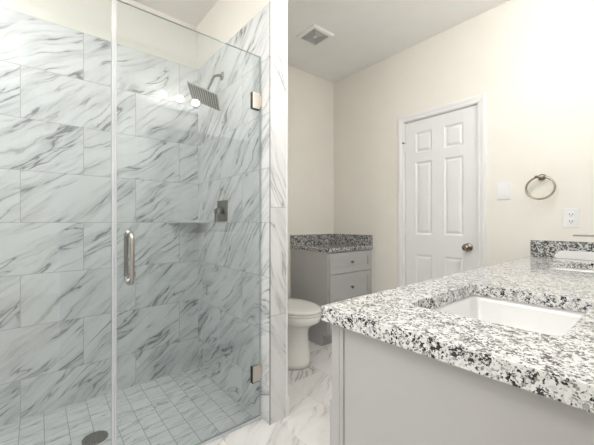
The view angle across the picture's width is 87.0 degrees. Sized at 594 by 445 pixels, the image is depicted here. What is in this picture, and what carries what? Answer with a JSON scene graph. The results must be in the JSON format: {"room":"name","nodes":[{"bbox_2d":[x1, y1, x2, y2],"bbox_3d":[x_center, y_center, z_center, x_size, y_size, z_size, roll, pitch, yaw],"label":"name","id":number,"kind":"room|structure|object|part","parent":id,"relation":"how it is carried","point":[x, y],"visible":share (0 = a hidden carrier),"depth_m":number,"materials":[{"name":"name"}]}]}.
{"room":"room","nodes":[
{"label":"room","id":0,"kind":"room"},
{"bbox_2d":[0,6,197,425],"bbox_3d":[-1.490,-0.013,1.954,1.772,2.415,0.061,0,0,-40],"label":"wall","id":1,"kind":"structure","parent":0,"point":[55,79],"depth_m":2.04,"materials":[{"name":"stone"}]},
{"bbox_2d":[168,220,209,222],"bbox_3d":[-0.808,-0.006,2.336,0.234,0.020,0.224,0,0,-40],"label":"corner shelf","id":2,"kind":"object","parent":1,"relation":"attached to","point":[169,221],"visible":1,"depth_m":2.33,"materials":[{"name":"white stone"}]},
{"bbox_2d":[0,341,331,444],"bbox_3d":[-0.084,1.180,1.534,3.595,0.120,2.705,0,0,-40],"label":"floor","id":3,"kind":"structure","parent":0,"point":[185,407],"depth_m":1.83,"materials":[{"name":"tile"}]},
{"bbox_2d":[81,430,107,444],"bbox_3d":[-1.070,1.143,1.659,0.120,0.005,0.120,0,0,-40],"label":"floor drain","id":4,"kind":"object","parent":3,"relation":"on","point":[94,438],"visible":1,"depth_m":1.66,"materials":[{"name":"silver metal"}]},
{"bbox_2d":[111,0,111,444],"bbox_3d":[-1.169,0.086,0.995,1.009,2.067,0.020,0,0,-40],"label":"door frame","id":5,"kind":"structure","parent":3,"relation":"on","point":[111,0],"depth_m":1.31,"materials":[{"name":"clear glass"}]},
{"bbox_2d":[288,298,320,370],"bbox_3d":[-0.115,0.738,2.607,0.396,0.765,0.797,0,0,-40],"label":"toilet","id":6,"kind":"object","parent":3,"relation":"on","point":[302,314],"visible":0.4,"depth_m":2.38,"materials":[{"name":"white ceramic"}]},
{"bbox_3d":[-0.024,0.692,2.497,0.374,0.018,0.509,0,0,-40],"label":"seat","id":7,"kind":"part","parent":6,"relation":"part of","materials":[{"name":"white plastic"}]},
{"bbox_3d":[-0.023,0.666,2.496,0.378,0.026,0.509,0,0,-40],"label":"lid","id":8,"kind":"part","parent":6,"relation":"part of","materials":[{"name":"white ceramic"}]},
{"bbox_2d":[291,249,370,345],"bbox_3d":[0.356,0.694,3.165,0.627,0.853,0.558,0,0,-40],"label":"base cabinet","id":9,"kind":"object","parent":3,"relation":"on","point":[320,278],"visible":0.62,"depth_m":2.94,"materials":[{"name":"grey paint"}]},
{"bbox_3d":[0.515,0.877,2.971,0.591,0.249,0.018,0,0,-40],"label":"drawer","id":10,"kind":"part","parent":9,"relation":"part of","materials":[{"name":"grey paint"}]},
{"bbox_2d":[290,234,372,252],"bbox_3d":[0.349,0.197,3.169,0.634,0.138,0.546,0,0,-40],"label":"countertop","id":11,"kind":"structure","parent":9,"relation":"on","point":[328,243],"depth_m":3.24,"materials":[{"name":"stone"}]},
{"bbox_3d":[0.515,0.609,2.971,0.591,0.272,0.018,0,0,-40],"label":"drawer","id":12,"kind":"part","parent":9,"relation":"part of","materials":[{"name":"grey paint"}]},
{"bbox_3d":[0.515,0.371,2.971,0.591,0.187,0.018,0,0,-40],"label":"drawer","id":13,"kind":"part","parent":9,"relation":"part of","materials":[{"name":"grey paint"}]},
{"bbox_2d":[330,324,593,444],"bbox_3d":[1.035,0.696,1.287,1.988,0.849,0.646,0,0,-40],"label":"vanity cabinet","id":14,"kind":"object","parent":3,"relation":"on","point":[384,393],"visible":0.42,"depth_m":0.66,"materials":[{"name":"grey paint"}]},
{"bbox_3d":[0.224,0.751,0.981,0.325,0.502,0.018,0,0,-40],"label":"door","id":15,"kind":"part","parent":14,"relation":"part of","materials":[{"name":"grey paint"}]},
{"bbox_3d":[0.868,0.696,1.487,1.988,0.849,0.026,0,0,-40],"label":"frame","id":16,"kind":"part","parent":14,"relation":"part of","materials":[{"name":"grey paint"}]},
{"bbox_2d":[321,240,593,412],"bbox_3d":[1.035,0.195,1.270,2.011,0.149,0.622,0,0,-40],"label":"countertop","id":17,"kind":"structure","parent":14,"relation":"on","point":[558,368],"depth_m":0.73,"materials":[{"name":"stone"}]},
{"bbox_2d":[432,295,584,335],"bbox_3d":[0.593,0.348,0.897,0.500,0.158,0.386,0,0,-40],"label":"sink","id":18,"kind":"object","parent":17,"relation":"in","point":[546,320],"visible":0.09,"depth_m":1.05,"materials":[{"name":"white ceramic"}]},
{"bbox_2d":[547,267,593,272],"bbox_3d":[1.484,0.348,1.640,0.500,0.158,0.386,0,0,-40],"label":"sink","id":19,"kind":"object","parent":17,"relation":"in","point":[559,268],"visible":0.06,"depth_m":1.84,"materials":[{"name":"white ceramic"}]},
{"bbox_2d":[554,250,593,260],"bbox_3d":[1.795,0.204,1.879,0.020,0.052,0.389,0,0,-40],"label":"faucet","id":20,"kind":"object","parent":17,"relation":"on","point":[578,255],"visible":1,"depth_m":1.94,"materials":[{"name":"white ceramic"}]},
{"bbox_2d":[573,234,593,236],"bbox_3d":[0.732,0.130,0.730,0.044,0.200,0.129,0,0,-40],"label":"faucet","id":21,"kind":"object","parent":17,"relation":"on","point":[586,235],"visible":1,"depth_m":0.76,"materials":[{"name":"silver metal"}]},
{"bbox_2d":[0,0,333,297],"bbox_3d":[-0.918,-0.188,2.535,3.595,2.816,0.100,0,0,-40],"label":"wall","id":22,"kind":"structure","parent":0,"point":[310,96],"depth_m":3.18,"materials":[{"name":"beige paint"}]},
{"bbox_2d":[290,234,333,244],"bbox_3d":[0.173,0.179,3.365,0.614,0.102,0.020,0,0,-40],"label":"backsplash","id":23,"kind":"structure","parent":22,"relation":"attached to","point":[311,238],"depth_m":3.34,"materials":[{"name":"stone"}]},
{"bbox_2d":[197,0,269,423],"bbox_3d":[-0.441,-0.188,2.178,0.126,2.816,1.060,0,0,-40],"label":"wall","id":24,"kind":"structure","parent":0,"point":[228,138],"depth_m":2.04,"materials":[{"name":"stone"}]},
{"bbox_2d":[187,72,223,110],"bbox_3d":[-0.608,-0.912,2.089,0.227,0.263,0.202,0,0,-6],"label":"shower","id":25,"kind":"object","parent":24,"relation":"attached to","point":[204,96],"visible":1,"depth_m":2.09,"materials":[{"name":"silver metal"}]},
{"bbox_3d":[-0.618,-0.839,2.088,0.192,0.117,0.215,0,0,-10],"label":"head plate","id":26,"kind":"part","parent":25,"relation":"part of","materials":[{"name":"silver metal"}]},
{"bbox_3d":[-0.566,-0.941,2.131,0.129,0.164,0.018,0,0,-40],"label":"arm","id":27,"kind":"part","parent":25,"relation":"part of","materials":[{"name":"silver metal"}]},
{"bbox_2d":[214,200,227,221],"bbox_3d":[-0.535,-0.077,2.147,0.058,0.150,0.144,0,0,-40],"label":"shower valve","id":28,"kind":"object","parent":24,"relation":"attached to","point":[221,212],"visible":1,"depth_m":2.13,"materials":[{"name":"silver metal"}]},
{"bbox_3d":[-0.551,-0.048,2.135,0.018,0.092,0.038,0,0,-40],"label":"lever","id":29,"kind":"part","parent":28,"relation":"part of","materials":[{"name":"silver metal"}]},
{"bbox_3d":[-0.535,-0.078,2.147,0.042,0.042,0.042,0,0,-40],"label":"valve stem","id":30,"kind":"part","parent":28,"relation":"part of","materials":[{"name":"silver metal"}]},
{"bbox_2d":[269,2,269,424],"bbox_3d":[-0.149,-0.050,1.730,0.004,2.340,0.004,0,0,-40],"label":"trim","id":31,"kind":"structure","parent":24,"relation":"attached to","point":[269,2],"depth_m":1.73,"materials":[{"name":"grey metal"}]},
{"bbox_2d":[270,0,287,424],"bbox_3d":[-0.104,-0.238,1.774,0.124,2.716,0.012,0,0,-40],"label":"wall","id":32,"kind":"structure","parent":0,"point":[277,14],"depth_m":1.77,"materials":[{"name":"stone"}]},
{"bbox_2d":[116,0,261,444],"bbox_3d":[-0.494,0.086,1.558,0.748,2.065,0.133,0,0,-40],"label":"shower door","id":33,"kind":"structure","parent":32,"relation":"attached to","point":[255,98],"depth_m":1.40,"materials":[{"name":"clear glass"}]},
{"bbox_3d":[-0.708,0.153,1.333,0.028,0.238,0.061,0,0,-40],"label":"handle outside","id":34,"kind":"part","parent":33,"relation":"part of","materials":[{"name":"silver metal"}]},
{"bbox_2d":[133,0,509,82],"bbox_3d":[-0.084,-1.646,1.534,3.595,0.100,2.705,0,0,-40],"label":"ceiling","id":35,"kind":"structure","parent":0,"point":[366,33],"depth_m":2.50,"materials":[{"name":"paint"}]},
{"bbox_2d":[296,24,333,46],"bbox_3d":[0.152,-1.587,2.674,0.233,0.018,0.233,0,0,-40],"label":"ceiling vent","id":36,"kind":"object","parent":35,"relation":"in","point":[314,35],"visible":1,"depth_m":2.65,"materials":[{"name":"white plastic"}]},
{"bbox_2d":[334,0,593,293],"bbox_3d":[1.290,-0.188,2.614,0.100,2.816,2.605,0,0,-40],"label":"wall","id":37,"kind":"structure","parent":0,"point":[532,60],"depth_m":2.31,"materials":[{"name":"beige paint"}]},
{"bbox_2d":[398,93,485,286],"bbox_3d":[1.201,0.071,2.659,0.140,2.098,0.744,0,0,-40],"label":"door","id":38,"kind":"structure","parent":37,"relation":"in","point":[442,149],"depth_m":2.63,"materials":[{"name":"white paint"}]},
{"bbox_3d":[1.329,0.196,2.453,0.072,0.066,0.066,0,0,-40],"label":"knob","id":39,"kind":"part","parent":38,"relation":"part of","materials":[{"name":"silver metal"}]},
{"bbox_2d":[497,182,510,199],"bbox_3d":[1.502,-0.229,2.274,0.010,0.126,0.087,0,0,-40],"label":"light switch","id":40,"kind":"object","parent":37,"relation":"attached to","point":[504,188],"visible":1,"depth_m":2.27,"materials":[{"name":"white plastic"}]},
{"bbox_2d":[525,174,555,199],"bbox_3d":[1.626,-0.238,2.086,0.060,0.176,0.166,0,0,-40],"label":"towel ring","id":41,"kind":"object","parent":37,"relation":"attached to","point":[541,177],"visible":1,"depth_m":2.07,"materials":[{"name":"silver metal"}]},
{"bbox_3d":[1.628,-0.304,2.088,0.055,0.044,0.058,0,0,-40],"label":"post","id":42,"kind":"part","parent":41,"relation":"part of","materials":[{"name":"silver metal"}]},
{"bbox_2d":[563,208,579,227],"bbox_3d":[1.741,-0.029,1.988,0.009,0.122,0.079,0,0,-40],"label":"power outlet","id":43,"kind":"object","parent":37,"relation":"attached to","point":[571,216],"visible":1,"depth_m":1.98,"materials":[{"name":"white plastic"}]},
{"bbox_2d":[568,212,574,216],"bbox_3d":[1.739,-0.051,1.986,0.003,0.030,0.034,0,0,-40],"label":"receptacle","id":44,"kind":"object","parent":43,"relation":"attached to","point":[570,214],"depth_m":1.98,"materials":[{"name":"white plastic"}]},
{"bbox_2d":[568,219,574,223],"bbox_3d":[1.739,-0.007,1.986,0.003,0.030,0.034,0,0,-40],"label":"receptacle","id":45,"kind":"object","parent":43,"relation":"attached to","point":[570,221],"depth_m":1.98,"materials":[{"name":"white plastic"}]}
]}

